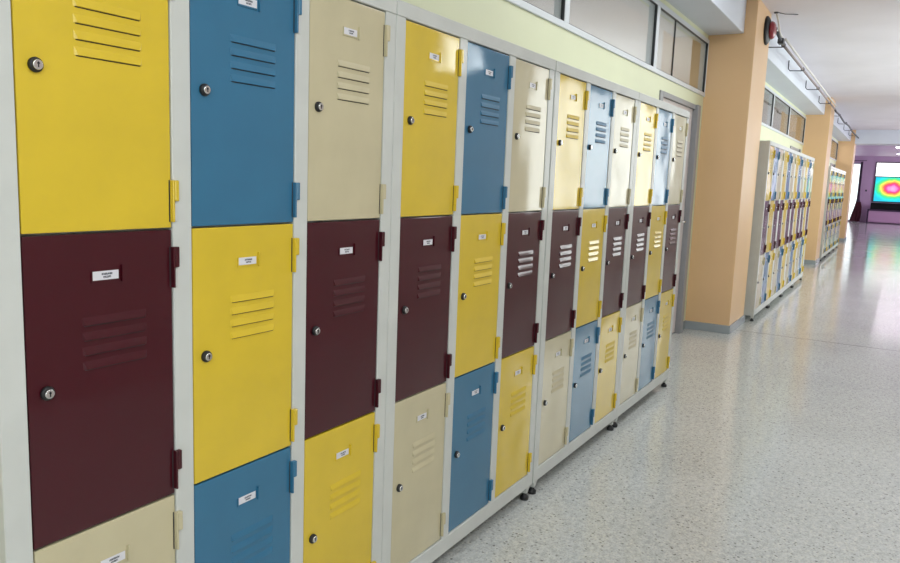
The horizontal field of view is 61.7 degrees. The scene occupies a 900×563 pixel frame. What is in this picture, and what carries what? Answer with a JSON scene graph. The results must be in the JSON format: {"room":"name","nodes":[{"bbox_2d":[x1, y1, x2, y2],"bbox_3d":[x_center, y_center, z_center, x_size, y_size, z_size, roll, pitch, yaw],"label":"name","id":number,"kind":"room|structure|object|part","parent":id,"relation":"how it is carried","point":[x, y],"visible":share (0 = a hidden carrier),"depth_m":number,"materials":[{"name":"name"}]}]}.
{"room":"school corridor","nodes":[
{"label":"school corridor","id":0,"kind":"room"},
{"bbox_2d":[401,0,837,320],"bbox_3d":[4.464,-1.325,10.706,0.120,2.680,23.100,7,9,30],"label":"wall","id":1,"kind":"structure","parent":0,"point":[501,19],"depth_m":4.08,"materials":[{"name":"paint"}]},
{"bbox_2d":[505,0,709,96],"bbox_3d":[0.456,-1.572,3.765,0.072,0.500,7.200,7,9,30],"label":"window","id":2,"kind":"structure","parent":1,"relation":"in","point":[560,18],"depth_m":5.41,"materials":[{"name":"silver metal"}]},
{"bbox_2d":[659,90,700,333],"bbox_3d":[1.807,-0.492,6.320,0.153,2.040,1.210,7,9,30],"label":"door","id":3,"kind":"structure","parent":1,"relation":"in","point":[695,110],"depth_m":6.70,"materials":[{"name":"metal"}]},
{"bbox_2d":[666,0,746,34],"bbox_3d":[0.571,-1.995,3.647,0.420,0.300,7.200,7,9,30],"label":"trim","id":4,"kind":"structure","parent":1,"relation":"attached to","point":[714,17],"depth_m":6.08,"materials":[{"name":"paint"}]},
{"bbox_2d":[761,85,805,144],"bbox_3d":[4.535,-2.361,10.543,0.072,0.500,7.200,7,9,30],"label":"window","id":5,"kind":"structure","parent":1,"relation":"in","point":[795,121],"depth_m":11.77,"materials":[{"name":"silver metal"}]},
{"bbox_3d":[5.845,-2.610,12.687,0.005,0.430,2.088,7,9,30],"label":"pane","id":6,"kind":"part","parent":5,"relation":"part of","materials":[{"name":"clear glass"}]},
{"bbox_2d":[790,146,800,152],"bbox_3d":[5.742,-1.253,12.860,0.153,2.040,1.210,7,9,30],"label":"door","id":7,"kind":"structure","parent":1,"relation":"in","point":[791,147],"depth_m":12.71,"materials":[{"name":"metal"}]},
{"bbox_2d":[769,38,858,138],"bbox_3d":[7.057,-3.130,13.839,0.198,0.166,14.800,7,9,30],"label":"conduit pipe","id":8,"kind":"object","parent":1,"relation":"attached to","point":[786,40],"visible":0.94,"depth_m":9.62,"materials":[{"name":"grey metal"}]},
{"bbox_2d":[830,138,838,160],"bbox_3d":[8.613,-3.150,17.322,0.072,0.500,7.200,7,9,30],"label":"window","id":9,"kind":"structure","parent":1,"relation":"in","point":[834,144],"depth_m":19.49,"materials":[{"name":"clear glass"}]},
{"bbox_2d":[432,221,899,562],"bbox_3d":[6.124,-0.317,14.076,10.300,0.120,47.950,7,9,30],"label":"floor","id":10,"kind":"structure","parent":0,"point":[757,447],"depth_m":3.79,"materials":[{"name":"stone"}]},
{"bbox_2d":[0,0,396,562],"bbox_3d":[-0.621,0.166,1.786,0.408,1.805,1.083,7,9,30],"label":"lockers","id":11,"kind":"object","parent":10,"relation":"on","point":[195,195],"visible":1,"depth_m":1.54,"materials":[{"name":"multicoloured metal"}]},
{"bbox_3d":[-0.618,-0.361,1.318,0.022,0.543,0.294,7,9,30],"label":"door","id":12,"kind":"part","parent":11,"relation":"part of","materials":[{"name":"yellow metal"}]},
{"bbox_3d":[-0.639,0.181,1.394,0.022,0.544,0.294,7,9,30],"label":"door","id":13,"kind":"part","parent":11,"relation":"part of","materials":[{"name":"red metal"}]},
{"bbox_3d":[-0.660,0.725,1.470,0.022,0.546,0.294,7,9,30],"label":"door","id":14,"kind":"part","parent":11,"relation":"part of","materials":[{"name":"beige metal"}]},
{"bbox_3d":[-0.462,0.147,1.688,0.022,0.544,0.294,7,9,30],"label":"door","id":15,"kind":"part","parent":11,"relation":"part of","materials":[{"name":"yellow metal"}]},
{"bbox_3d":[-0.441,-0.395,1.613,0.022,0.543,0.294,7,9,30],"label":"door","id":16,"kind":"part","parent":11,"relation":"part of","materials":[{"name":"blue metal"}]},
{"bbox_3d":[-0.483,0.690,1.764,0.022,0.546,0.294,7,9,30],"label":"door","id":17,"kind":"part","parent":11,"relation":"part of","materials":[{"name":"blue metal"}]},
{"bbox_3d":[-0.305,0.656,2.059,0.022,0.546,0.294,7,9,30],"label":"door","id":18,"kind":"part","parent":11,"relation":"part of","materials":[{"name":"yellow metal"}]},
{"bbox_3d":[-0.284,0.113,1.983,0.022,0.544,0.294,7,9,30],"label":"door","id":19,"kind":"part","parent":11,"relation":"part of","materials":[{"name":"brown metal"}]},
{"bbox_3d":[-0.264,-0.429,1.907,0.022,0.543,0.294,7,9,30],"label":"door","id":20,"kind":"part","parent":11,"relation":"part of","materials":[{"name":"beige metal"}]},
{"bbox_2d":[381,0,555,562],"bbox_3d":[-0.065,0.058,2.712,0.408,1.805,1.083,7,9,30],"label":"lockers","id":21,"kind":"object","parent":10,"relation":"on","point":[473,108],"visible":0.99,"depth_m":2.49,"materials":[{"name":"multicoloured metal"}]},
{"bbox_3d":[-0.103,0.617,2.396,0.022,0.546,0.294,7,9,30],"label":"door","id":22,"kind":"part","parent":21,"relation":"part of","materials":[{"name":"beige metal"}]},
{"bbox_3d":[-0.083,0.073,2.320,0.022,0.544,0.294,7,9,30],"label":"door","id":23,"kind":"part","parent":21,"relation":"part of","materials":[{"name":"brown metal"}]},
{"bbox_3d":[-0.061,-0.469,2.244,0.022,0.543,0.294,7,9,30],"label":"door","id":24,"kind":"part","parent":21,"relation":"part of","materials":[{"name":"yellow metal"}]},
{"bbox_3d":[0.074,0.583,2.690,0.022,0.546,0.294,7,9,30],"label":"door","id":25,"kind":"part","parent":21,"relation":"part of","materials":[{"name":"blue metal"}]},
{"bbox_3d":[0.095,0.039,2.614,0.022,0.544,0.294,7,9,30],"label":"door","id":26,"kind":"part","parent":21,"relation":"part of","materials":[{"name":"yellow metal"}]},
{"bbox_3d":[0.116,-0.503,2.538,0.022,0.543,0.294,7,9,30],"label":"door","id":27,"kind":"part","parent":21,"relation":"part of","materials":[{"name":"blue metal"}]},
{"bbox_3d":[0.252,0.548,2.985,0.022,0.546,0.294,7,9,30],"label":"door","id":28,"kind":"part","parent":21,"relation":"part of","materials":[{"name":"yellow metal"}]},
{"bbox_3d":[0.272,0.005,2.909,0.022,0.544,0.294,7,9,30],"label":"door","id":29,"kind":"part","parent":21,"relation":"part of","materials":[{"name":"red metal"}]},
{"bbox_3d":[0.293,-0.537,2.833,0.022,0.543,0.294,7,9,30],"label":"door","id":30,"kind":"part","parent":21,"relation":"part of","materials":[{"name":"beige metal"}]},
{"bbox_2d":[528,60,638,494],"bbox_3d":[0.497,-0.050,3.645,0.407,1.805,1.083,7,9,30],"label":"lockers","id":31,"kind":"object","parent":10,"relation":"on","point":[594,118],"visible":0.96,"depth_m":3.45,"materials":[{"name":"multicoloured metal"}]},
{"bbox_3d":[0.458,0.508,3.329,0.022,0.546,0.294,7,9,30],"label":"door","id":32,"kind":"part","parent":31,"relation":"part of","materials":[{"name":"beige metal"}]},
{"bbox_3d":[0.479,-0.035,3.253,0.022,0.544,0.294,7,9,30],"label":"door","id":33,"kind":"part","parent":31,"relation":"part of","materials":[{"name":"brown metal"}]},
{"bbox_3d":[0.500,-0.577,3.177,0.022,0.543,0.294,7,9,30],"label":"door","id":34,"kind":"part","parent":31,"relation":"part of","materials":[{"name":"beige metal"}]},
{"bbox_3d":[0.636,0.474,3.623,0.022,0.546,0.294,7,9,30],"label":"door","id":35,"kind":"part","parent":31,"relation":"part of","materials":[{"name":"blue metal"}]},
{"bbox_3d":[0.657,-0.070,3.547,0.022,0.544,0.294,7,9,30],"label":"door","id":36,"kind":"part","parent":31,"relation":"part of","materials":[{"name":"yellow metal"}]},
{"bbox_3d":[0.677,-0.612,3.472,0.022,0.543,0.294,7,9,30],"label":"door","id":37,"kind":"part","parent":31,"relation":"part of","materials":[{"name":"blue metal"}]},
{"bbox_3d":[0.813,0.440,3.918,0.022,0.546,0.294,7,9,30],"label":"door","id":38,"kind":"part","parent":31,"relation":"part of","materials":[{"name":"yellow metal"}]},
{"bbox_3d":[0.833,-0.104,3.842,0.022,0.544,0.294,7,9,30],"label":"door","id":39,"kind":"part","parent":31,"relation":"part of","materials":[{"name":"red metal"}]},
{"bbox_3d":[0.854,-0.646,3.766,0.022,0.543,0.294,7,9,30],"label":"door","id":40,"kind":"part","parent":31,"relation":"part of","materials":[{"name":"beige metal"}]},
{"bbox_2d":[612,92,689,427],"bbox_3d":[1.054,-0.158,4.570,0.408,1.805,1.083,7,9,30],"label":"lockers","id":41,"kind":"object","parent":10,"relation":"on","point":[662,127],"visible":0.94,"depth_m":4.40,"materials":[{"name":"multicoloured metal"}]},
{"bbox_3d":[1.015,0.400,4.254,0.022,0.546,0.294,7,9,30],"label":"door","id":42,"kind":"part","parent":41,"relation":"part of","materials":[{"name":"beige metal"}]},
{"bbox_3d":[1.036,-0.143,4.178,0.022,0.544,0.294,7,9,30],"label":"door","id":43,"kind":"part","parent":41,"relation":"part of","materials":[{"name":"brown metal"}]},
{"bbox_3d":[1.057,-0.685,4.103,0.022,0.543,0.294,7,9,30],"label":"door","id":44,"kind":"part","parent":41,"relation":"part of","materials":[{"name":"yellow metal"}]},
{"bbox_3d":[1.192,0.366,4.549,0.022,0.546,0.294,7,9,30],"label":"door","id":45,"kind":"part","parent":41,"relation":"part of","materials":[{"name":"blue metal"}]},
{"bbox_3d":[1.213,-0.177,4.473,0.022,0.544,0.294,7,9,30],"label":"door","id":46,"kind":"part","parent":41,"relation":"part of","materials":[{"name":"yellow metal"}]},
{"bbox_3d":[1.234,-0.719,4.397,0.022,0.543,0.294,7,9,30],"label":"door","id":47,"kind":"part","parent":41,"relation":"part of","materials":[{"name":"blue metal"}]},
{"bbox_3d":[1.370,0.332,4.843,0.022,0.546,0.294,7,9,30],"label":"door","id":48,"kind":"part","parent":41,"relation":"part of","materials":[{"name":"yellow metal"}]},
{"bbox_3d":[1.391,-0.212,4.767,0.022,0.544,0.294,7,9,30],"label":"door","id":49,"kind":"part","parent":41,"relation":"part of","materials":[{"name":"brown metal"}]},
{"bbox_3d":[1.411,-0.754,4.692,0.022,0.543,0.294,7,9,30],"label":"door","id":50,"kind":"part","parent":41,"relation":"part of","materials":[{"name":"beige metal"}]},
{"bbox_2d":[744,140,784,320],"bbox_3d":[3.210,-0.560,8.046,0.408,1.805,1.083,7,9,30],"label":"lockers","id":51,"kind":"object","parent":10,"relation":"on","point":[771,155],"visible":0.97,"depth_m":7.63,"materials":[{"name":"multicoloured metal"}]},
{"bbox_3d":[3.172,-0.002,7.730,0.022,0.546,0.294,7,9,30],"label":"door","id":52,"kind":"part","parent":51,"relation":"part of","materials":[{"name":"beige metal"}]},
{"bbox_3d":[3.192,-0.545,7.654,0.022,0.544,0.294,7,9,30],"label":"door","id":53,"kind":"part","parent":51,"relation":"part of","materials":[{"name":"purple metal"}]},
{"bbox_3d":[3.349,-0.036,8.024,0.022,0.546,0.294,7,9,30],"label":"door","id":54,"kind":"part","parent":51,"relation":"part of","materials":[{"name":"blue metal"}]},
{"bbox_3d":[3.526,-0.070,8.319,0.022,0.546,0.294,7,9,30],"label":"door","id":55,"kind":"part","parent":51,"relation":"part of","materials":[{"name":"yellow metal"}]},
{"bbox_3d":[3.370,-0.579,7.949,0.022,0.544,0.294,7,9,30],"label":"door","id":56,"kind":"part","parent":51,"relation":"part of","materials":[{"name":"metal"}]},
{"bbox_3d":[3.213,-1.087,7.578,0.022,0.543,0.294,7,9,30],"label":"door","id":57,"kind":"part","parent":51,"relation":"part of","materials":[{"name":"metal"}]},
{"bbox_3d":[3.547,-0.614,8.243,0.022,0.544,0.294,7,9,30],"label":"door","id":58,"kind":"part","parent":51,"relation":"part of","materials":[{"name":"metal"}]},
{"bbox_3d":[3.391,-1.121,7.873,0.022,0.543,0.294,7,9,30],"label":"door","id":59,"kind":"part","parent":51,"relation":"part of","materials":[{"name":"blue metal"}]},
{"bbox_3d":[3.568,-1.156,8.168,0.022,0.543,0.294,7,9,30],"label":"door","id":60,"kind":"part","parent":51,"relation":"part of","materials":[{"name":"metal"}]},
{"bbox_2d":[768,147,796,307],"bbox_3d":[3.767,-0.668,8.972,0.408,1.805,1.083,7,9,30],"label":"lockers","id":61,"kind":"object","parent":10,"relation":"on","point":[790,158],"visible":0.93,"depth_m":8.86,"materials":[{"name":"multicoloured metal"}]},
{"bbox_3d":[3.729,-0.110,8.656,0.022,0.546,0.294,7,9,30],"label":"door","id":62,"kind":"part","parent":61,"relation":"part of","materials":[{"name":"yellow metal"}]},
{"bbox_3d":[3.906,-0.144,8.951,0.022,0.546,0.294,7,9,30],"label":"door","id":63,"kind":"part","parent":61,"relation":"part of","materials":[{"name":"metal"}]},
{"bbox_3d":[3.750,-0.653,8.580,0.022,0.544,0.294,7,9,30],"label":"door","id":64,"kind":"part","parent":61,"relation":"part of","materials":[{"name":"metal"}]},
{"bbox_3d":[4.083,-0.178,9.245,0.022,0.546,0.294,7,9,30],"label":"door","id":65,"kind":"part","parent":61,"relation":"part of","materials":[{"name":"yellow metal"}]},
{"bbox_3d":[3.926,-0.687,8.875,0.022,0.544,0.294,7,9,30],"label":"door","id":66,"kind":"part","parent":61,"relation":"part of","materials":[{"name":"yellow metal"}]},
{"bbox_3d":[3.771,-1.195,8.505,0.022,0.543,0.294,7,9,30],"label":"door","id":67,"kind":"part","parent":61,"relation":"part of","materials":[{"name":"beige metal"}]},
{"bbox_3d":[4.104,-0.722,9.170,0.022,0.544,0.294,7,9,30],"label":"door","id":68,"kind":"part","parent":61,"relation":"part of","materials":[{"name":"metal"}]},
{"bbox_3d":[3.948,-1.229,8.799,0.022,0.543,0.294,7,9,30],"label":"door","id":69,"kind":"part","parent":61,"relation":"part of","materials":[{"name":"blue metal"}]},
{"bbox_3d":[4.125,-1.264,9.094,0.022,0.543,0.294,7,9,30],"label":"door","id":70,"kind":"part","parent":61,"relation":"part of","materials":[{"name":"metal"}]},
{"bbox_2d":[782,151,806,295],"bbox_3d":[4.325,-0.776,9.899,0.408,1.805,1.083,7,9,30],"label":"lockers","id":71,"kind":"object","parent":10,"relation":"on","point":[800,165],"visible":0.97,"depth_m":9.80,"materials":[{"name":"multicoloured metal"}]},
{"bbox_3d":[4.286,-0.217,9.582,0.022,0.546,0.294,7,9,30],"label":"door","id":72,"kind":"part","parent":71,"relation":"part of","materials":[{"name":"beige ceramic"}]},
{"bbox_3d":[4.463,-0.252,9.877,0.022,0.546,0.294,7,9,30],"label":"door","id":73,"kind":"part","parent":71,"relation":"part of","materials":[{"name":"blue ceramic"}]},
{"bbox_3d":[4.307,-0.761,9.507,0.022,0.544,0.294,7,9,30],"label":"door","id":74,"kind":"part","parent":71,"relation":"part of","materials":[{"name":"metal"}]},
{"bbox_3d":[4.641,-0.286,10.172,0.022,0.546,0.294,7,9,30],"label":"door","id":75,"kind":"part","parent":71,"relation":"part of","materials":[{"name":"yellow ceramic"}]},
{"bbox_3d":[4.484,-0.795,9.801,0.022,0.544,0.294,7,9,30],"label":"door","id":76,"kind":"part","parent":71,"relation":"part of","materials":[{"name":"yellow metal"}]},
{"bbox_3d":[4.328,-1.303,9.431,0.022,0.543,0.294,7,9,30],"label":"door","id":77,"kind":"part","parent":71,"relation":"part of","materials":[{"name":"metal"}]},
{"bbox_3d":[4.662,-0.829,10.096,0.022,0.544,0.294,7,9,30],"label":"door","id":78,"kind":"part","parent":71,"relation":"part of","materials":[{"name":"metal"}]},
{"bbox_3d":[4.505,-1.337,9.726,0.022,0.543,0.294,7,9,30],"label":"door","id":79,"kind":"part","parent":71,"relation":"part of","materials":[{"name":"blue metal"}]},
{"bbox_3d":[4.682,-1.371,10.020,0.022,0.543,0.294,7,9,30],"label":"door","id":80,"kind":"part","parent":71,"relation":"part of","materials":[{"name":"metal"}]},
{"bbox_2d":[793,155,814,286],"bbox_3d":[4.882,-0.884,10.825,0.408,1.805,1.083,7,9,30],"label":"lockers","id":81,"kind":"object","parent":10,"relation":"on","point":[799,266],"visible":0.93,"depth_m":10.72,"materials":[{"name":"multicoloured metal"}]},
{"bbox_3d":[4.844,-0.325,10.509,0.022,0.546,0.294,7,9,30],"label":"door","id":82,"kind":"part","parent":81,"relation":"part of","materials":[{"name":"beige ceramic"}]},
{"bbox_3d":[5.020,-0.360,10.803,0.022,0.546,0.294,7,9,30],"label":"door","id":83,"kind":"part","parent":81,"relation":"part of","materials":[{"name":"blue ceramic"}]},
{"bbox_3d":[4.864,-0.869,10.433,0.022,0.544,0.294,7,9,30],"label":"door","id":84,"kind":"part","parent":81,"relation":"part of","materials":[{"name":"metal"}]},
{"bbox_3d":[5.198,-0.394,11.098,0.022,0.546,0.294,7,9,30],"label":"door","id":85,"kind":"part","parent":81,"relation":"part of","materials":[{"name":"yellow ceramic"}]},
{"bbox_3d":[5.042,-0.903,10.727,0.022,0.544,0.294,7,9,30],"label":"door","id":86,"kind":"part","parent":81,"relation":"part of","materials":[{"name":"yellow metal"}]},
{"bbox_3d":[4.885,-1.411,10.357,0.022,0.543,0.294,7,9,30],"label":"door","id":87,"kind":"part","parent":81,"relation":"part of","materials":[{"name":"yellow metal"}]},
{"bbox_3d":[5.219,-0.937,11.022,0.022,0.544,0.294,7,9,30],"label":"door","id":88,"kind":"part","parent":81,"relation":"part of","materials":[{"name":"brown metal"}]},
{"bbox_3d":[5.063,-1.445,10.652,0.022,0.543,0.294,7,9,30],"label":"door","id":89,"kind":"part","parent":81,"relation":"part of","materials":[{"name":"blue metal"}]},
{"bbox_3d":[5.240,-1.479,10.947,0.022,0.543,0.294,7,9,30],"label":"door","id":90,"kind":"part","parent":81,"relation":"part of","materials":[{"name":"blue metal"}]},
{"bbox_2d":[739,330,894,350],"bbox_3d":[3.815,0.595,6.484,2.620,0.005,0.012,7,9,30],"label":"trim","id":91,"kind":"structure","parent":10,"relation":"on","point":[739,330],"depth_m":6.78,"materials":[{"name":"grey"}]},
{"bbox_2d":[819,166,835,260],"bbox_3d":[7.263,-1.357,14.874,0.408,1.805,1.083,7,9,30],"label":"lockers","id":92,"kind":"object","parent":10,"relation":"on","point":[831,171],"visible":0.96,"depth_m":14.54,"materials":[{"name":"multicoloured metal"}]},
{"bbox_3d":[7.224,-0.799,14.558,0.022,0.546,0.294,7,9,30],"label":"door","id":93,"kind":"part","parent":92,"relation":"part of","materials":[{"name":"beige metal"}]},
{"bbox_3d":[7.245,-1.342,14.482,0.022,0.544,0.294,7,9,30],"label":"door","id":94,"kind":"part","parent":92,"relation":"part of","materials":[{"name":"brown metal"}]},
{"bbox_2d":[826,168,839,253],"bbox_3d":[7.820,-1.465,15.800,0.408,1.805,1.083,7,9,30],"label":"lockers","id":95,"kind":"object","parent":10,"relation":"on","point":[836,177],"visible":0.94,"depth_m":15.71,"materials":[{"name":"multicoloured metal"}]},
{"bbox_2d":[831,170,842,249],"bbox_3d":[8.377,-1.573,16.727,0.408,1.805,1.083,7,9,30],"label":"lockers","id":96,"kind":"object","parent":10,"relation":"on","point":[840,171],"visible":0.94,"depth_m":16.65,"materials":[{"name":"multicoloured metal"}]},
{"bbox_2d":[835,171,845,247],"bbox_3d":[8.935,-1.681,17.653,0.408,1.805,1.083,7,9,30],"label":"lockers","id":97,"kind":"object","parent":10,"relation":"on","point":[844,172],"visible":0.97,"depth_m":17.57,"materials":[{"name":"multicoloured metal"}]},
{"bbox_2d":[849,160,866,220],"bbox_3d":[17.825,-4.156,34.293,1.800,2.724,0.072,7,9,30],"label":"curtain","id":98,"kind":"object","parent":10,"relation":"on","point":[856,213],"visible":0.96,"depth_m":34.00,"materials":[{"name":"purple fabric"}]},
{"bbox_2d":[856,162,862,201],"bbox_3d":[18.467,-4.484,33.868,0.180,1.800,0.072,7,9,30],"label":"drape","id":99,"kind":"object","parent":98,"relation":"hanging from","point":[861,167],"depth_m":33.88,"materials":[{"name":"fabric"}]},
{"bbox_2d":[866,209,899,223],"bbox_3d":[19.858,-2.774,32.825,2.950,0.610,0.500,7,9,30],"label":"table","id":100,"kind":"object","parent":10,"relation":"on","point":[873,215],"visible":1,"depth_m":33.05,"materials":[{"name":"purple laminate"}]},
{"bbox_2d":[870,203,899,210],"bbox_3d":[19.779,-3.228,32.796,2.550,0.289,0.340,7,9,30],"label":"equipment case","id":101,"kind":"object","parent":100,"relation":"on","point":[879,206],"visible":1,"depth_m":33.01,"materials":[{"name":"black"}]},
{"bbox_2d":[524,0,899,156],"bbox_3d":[6.242,-3.385,13.648,10.300,0.180,47.950,7,9,30],"label":"ceiling","id":102,"kind":"structure","parent":0,"point":[851,47],"depth_m":8.56,"materials":[{"name":"paint"}]},
{"bbox_2d":[774,12,797,44],"bbox_3d":[3.217,-2.426,7.199,0.196,0.243,0.423,7,9,30],"label":"cable loop","id":103,"kind":"object","parent":102,"relation":"hanging from","point":[781,41],"visible":0.95,"depth_m":7.22,"materials":[{"name":"white metal"}]},
{"bbox_2d":[855,130,899,145],"bbox_3d":[12.155,-3.771,19.780,2.620,0.360,0.750,7,9,30],"label":"trim","id":104,"kind":"structure","parent":102,"relation":"attached to","point":[866,137],"depth_m":19.88,"materials":[{"name":"paint"}]},
{"bbox_2d":[685,0,771,325],"bbox_3d":[2.580,-1.057,7.179,0.540,2.980,0.740,7,9,30],"label":"pillar","id":105,"kind":"structure","parent":0,"point":[732,110],"depth_m":6.86,"materials":[{"name":"paint"}]},
{"bbox_2d":[685,315,744,333],"bbox_3d":[2.539,0.382,7.372,0.532,0.075,0.764,7,9,30],"label":"baseboard","id":106,"kind":"structure","parent":105,"relation":"attached to","point":[694,325],"depth_m":7.03,"materials":[{"name":"grey stone"}]},
{"bbox_2d":[763,16,777,44],"bbox_3d":[2.972,-2.318,6.949,0.103,0.260,0.260,7,9,30],"label":"bell","id":107,"kind":"object","parent":105,"relation":"attached to","point":[770,27],"visible":1,"depth_m":6.89,"materials":[{"name":"red metal"}]},
{"bbox_3d":[2.945,-2.322,6.965,0.040,0.260,0.260,7,9,30],"label":"plate","id":108,"kind":"part","parent":107,"relation":"part of","materials":[{"name":"black metal"}]},
{"bbox_2d":[762,92,785,132],"bbox_3d":[5.878,-2.460,18.139,5.180,2.980,10.550,7,9,30],"label":"wall","id":109,"kind":"structure","parent":0,"point":[779,110],"depth_m":12.26,"materials":[{"name":"paint"}]},
{"bbox_2d":[765,35,825,114],"bbox_3d":[4.649,-2.784,10.425,0.420,0.300,7.200,7,9,30],"label":"trim","id":110,"kind":"structure","parent":109,"relation":"attached to","point":[791,85],"depth_m":9.92,"materials":[{"name":"paint"}]},
{"bbox_2d":[832,113,851,140],"bbox_3d":[8.727,-3.574,17.203,0.420,0.300,7.200,7,9,30],"label":"trim","id":111,"kind":"structure","parent":109,"relation":"attached to","point":[839,133],"depth_m":17.63,"materials":[{"name":"paint"}]},
{"bbox_2d":[802,97,835,259],"bbox_3d":[6.671,-1.849,13.979,0.540,2.980,0.750,7,9,30],"label":"pillar","id":112,"kind":"structure","parent":0,"point":[818,128],"depth_m":13.59,"materials":[{"name":"paint"}]},
{"bbox_2d":[804,257,819,264],"bbox_3d":[6.630,-0.410,14.172,0.532,0.075,0.774,7,9,30],"label":"baseboard","id":113,"kind":"structure","parent":112,"relation":"attached to","point":[814,262],"depth_m":13.77,"materials":[{"name":"grey stone"}]},
{"bbox_2d":[835,130,855,237],"bbox_3d":[10.750,-2.638,20.758,0.540,2.980,0.750,7,9,30],"label":"pillar","id":114,"kind":"structure","parent":0,"point":[846,150],"depth_m":20.34,"materials":[{"name":"paint"}]},
{"bbox_2d":[854,156,899,223],"bbox_3d":[19.426,-4.097,33.605,7.350,2.980,0.150,7,9,30],"label":"wall","id":115,"kind":"structure","parent":0,"point":[869,166],"depth_m":33.85,"materials":[{"name":"purple paint"}]},
{"bbox_2d":[872,162,899,202],"bbox_3d":[20.124,-4.319,33.031,2.660,1.770,0.059,7,9,30],"label":"projection screen","id":116,"kind":"object","parent":115,"relation":"attached to","point":[886,188],"visible":1,"depth_m":33.41,"materials":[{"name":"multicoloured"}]},
{"bbox_2d":[873,177,899,201],"bbox_3d":[20.106,-4.005,33.046,2.560,1.065,0.004,7,9,30],"label":"picture","id":117,"kind":"object","parent":116,"relation":"attached to","point":[885,189],"depth_m":33.46,"materials":[{"name":"multicoloured"}]}
]}

